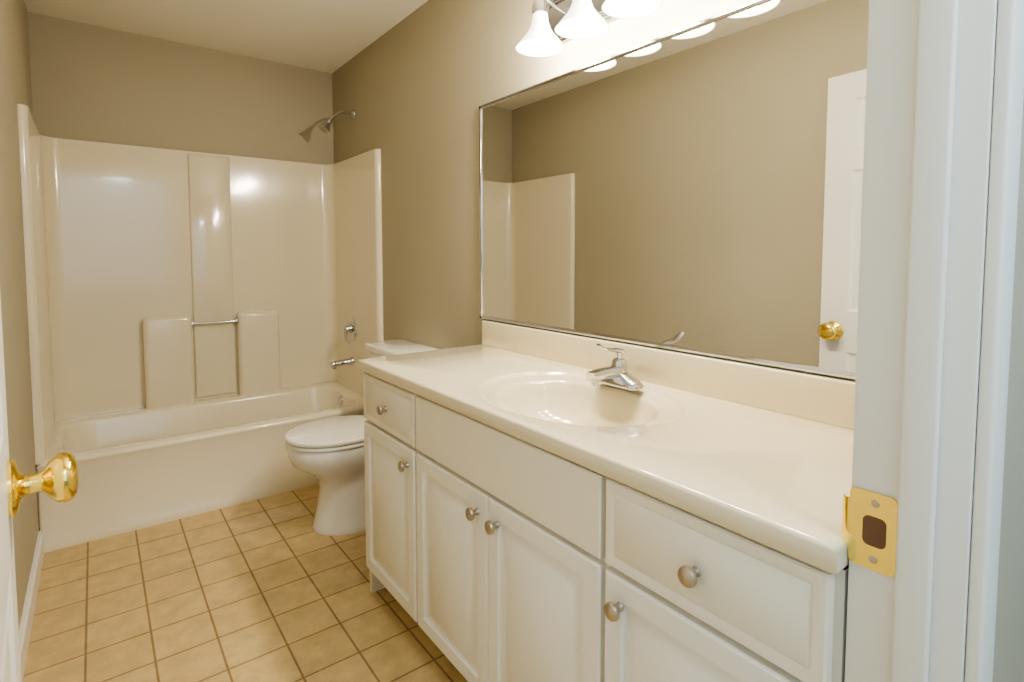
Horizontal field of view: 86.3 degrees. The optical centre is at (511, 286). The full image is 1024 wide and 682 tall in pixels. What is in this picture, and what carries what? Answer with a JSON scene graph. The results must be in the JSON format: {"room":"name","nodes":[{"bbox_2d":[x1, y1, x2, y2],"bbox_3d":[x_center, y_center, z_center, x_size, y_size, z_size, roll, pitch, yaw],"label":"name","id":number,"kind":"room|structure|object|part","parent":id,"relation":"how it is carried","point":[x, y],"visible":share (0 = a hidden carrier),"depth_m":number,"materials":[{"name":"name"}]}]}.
{"room":"bathroom","nodes":[
{"label":"bathroom","id":0,"kind":"room"},
{"bbox_2d":[0,0,38,628],"bbox_3d":[-1.424,-0.068,1.402,0.118,2.440,3.636,-3,4,-37],"label":"wall","id":1,"kind":"structure","parent":0,"point":[15,82],"depth_m":1.92,"materials":[{"name":"paint"}]},
{"bbox_2d":[0,296,20,681],"bbox_3d":[-0.522,0.177,0.516,0.035,2.030,0.867,-3,4,-41],"label":"door","id":2,"kind":"structure","parent":1,"relation":"in","point":[10,668],"depth_m":0.77,"materials":[{"name":"white paint"}]},
{"bbox_2d":[7,452,78,517],"bbox_3d":[-0.767,0.301,0.821,0.182,0.086,0.114,-3,4,-41],"label":"door knob","id":3,"kind":"object","parent":2,"relation":"attached to","point":[56,479],"depth_m":0.83,"materials":[{"name":"gold metal"}]},
{"bbox_2d":[19,531,43,681],"bbox_3d":[-1.140,1.117,1.207,0.014,0.097,2.638,-3,4,-37],"label":"baseboard","id":4,"kind":"structure","parent":1,"relation":"attached to","point":[26,623],"depth_m":1.83,"materials":[{"name":"white paint"}]},
{"bbox_2d":[27,12,333,164],"bbox_3d":[-1.840,-0.177,3.295,1.524,2.440,0.118,-3,4,-37],"label":"wall","id":5,"kind":"structure","parent":0,"point":[92,83],"depth_m":3.10,"materials":[{"name":"paint"}]},
{"bbox_2d":[24,0,427,72],"bbox_3d":[-0.322,-1.321,1.240,1.760,0.080,5.118,-3,4,-37],"label":"ceiling","id":6,"kind":"structure","parent":0,"point":[329,36],"depth_m":2.84,"materials":[{"name":"white paint"}]},
{"bbox_2d":[23,484,467,681],"bbox_3d":[-0.322,1.185,1.384,1.760,0.060,5.118,-3,4,-37],"label":"floor","id":7,"kind":"structure","parent":0,"point":[274,588],"depth_m":1.90,"materials":[{"name":"tile"}]},
{"bbox_2d":[17,104,382,552],"bbox_3d":[-1.574,-0.002,2.955,1.523,2.130,0.759,-3,4,-37],"label":"shower","id":8,"kind":"object","parent":7,"relation":"on","point":[204,328],"visible":0.96,"depth_m":3.04,"materials":[{"name":"beige plastic"}]},
{"bbox_2d":[284,339,438,535],"bbox_3d":[-0.709,0.694,2.561,0.676,0.785,0.460,-3,4,-37],"label":"toilet","id":9,"kind":"object","parent":7,"relation":"on","point":[328,453],"visible":0.52,"depth_m":2.41,"materials":[{"name":"white ceramic"}]},
{"bbox_3d":[-0.786,0.668,2.501,0.481,0.044,0.384,-3,4,-37],"label":"seat","id":10,"kind":"part","parent":9,"relation":"part of","materials":[{"name":"white ceramic"}]},
{"bbox_2d":[357,320,854,681],"bbox_3d":[0.142,0.653,1.512,0.586,0.987,1.598,-3,4,-37],"label":"bathroom vanity","id":11,"kind":"object","parent":7,"relation":"on","point":[541,505],"visible":0.94,"depth_m":1.18,"materials":[{"name":"beige wood"}]},
{"bbox_2d":[332,0,854,381],"bbox_3d":[-0.120,-0.125,2.398,0.118,2.440,3.636,-3,4,-37],"label":"wall","id":12,"kind":"structure","parent":0,"point":[417,88],"depth_m":2.56,"materials":[{"name":"paint"}]},
{"bbox_2d":[516,0,661,56],"bbox_3d":[0.284,-0.872,1.554,0.208,0.222,0.760,-3,4,-37],"label":"sconce","id":13,"kind":"object","parent":12,"relation":"attached to","point":[555,25],"visible":1,"depth_m":1.69,"materials":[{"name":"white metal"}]},
{"bbox_2d":[479,0,868,379],"bbox_3d":[0.356,-0.270,1.657,0.011,0.884,1.612,-3,4,-37],"label":"mirror","id":14,"kind":"object","parent":12,"relation":"attached to","point":[696,187],"visible":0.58,"depth_m":1.47,"materials":[{"name":"clear glass"}]},
{"bbox_2d":[992,95,1023,681],"bbox_3d":[0.698,-0.034,0.811,0.514,2.440,0.118,-3,4,-37],"label":"wall","id":15,"kind":"structure","parent":0,"point":[1008,664],"depth_m":0.74,"materials":[{"name":"paint"}]},
{"bbox_2d":[844,0,1023,681],"bbox_3d":[0.505,0.139,0.665,0.066,2.113,0.137,-3,4,-37],"label":"door frame","id":16,"kind":"structure","parent":15,"relation":"attached to","point":[889,130],"depth_m":0.62,"materials":[{"name":"white paint"}]},
{"bbox_2d":[841,487,897,576],"bbox_3d":[0.457,0.308,0.699,0.016,0.100,0.065,-3,4,-37],"label":"strike plate","id":17,"kind":"object","parent":16,"relation":"attached to","point":[857,506],"visible":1,"depth_m":0.69,"materials":[{"name":"gold metal"}]},
{"bbox_2d":[869,556,877,563],"bbox_3d":[0.455,0.345,0.689,0.002,0.010,0.010,-3,4,-37],"label":"screw","id":18,"kind":"object","parent":17,"relation":"attached to","point":[872,559],"visible":1,"depth_m":0.69,"materials":[{"name":"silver metal"}]},
{"bbox_2d":[871,500,879,507],"bbox_3d":[0.455,0.273,0.684,0.002,0.010,0.010,-3,4,-37],"label":"screw","id":19,"kind":"object","parent":17,"relation":"attached to","point":[875,504],"visible":1,"depth_m":0.68,"materials":[{"name":"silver metal"}]},
{"bbox_2d":[891,0,958,681],"bbox_3d":[0.479,0.171,0.642,0.012,2.050,0.036,-3,4,-37],"label":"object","id":20,"kind":"object","parent":16,"relation":"attached to","point":[931,180],"visible":1,"depth_m":0.63,"materials":[{"name":"white paint"}]}
]}

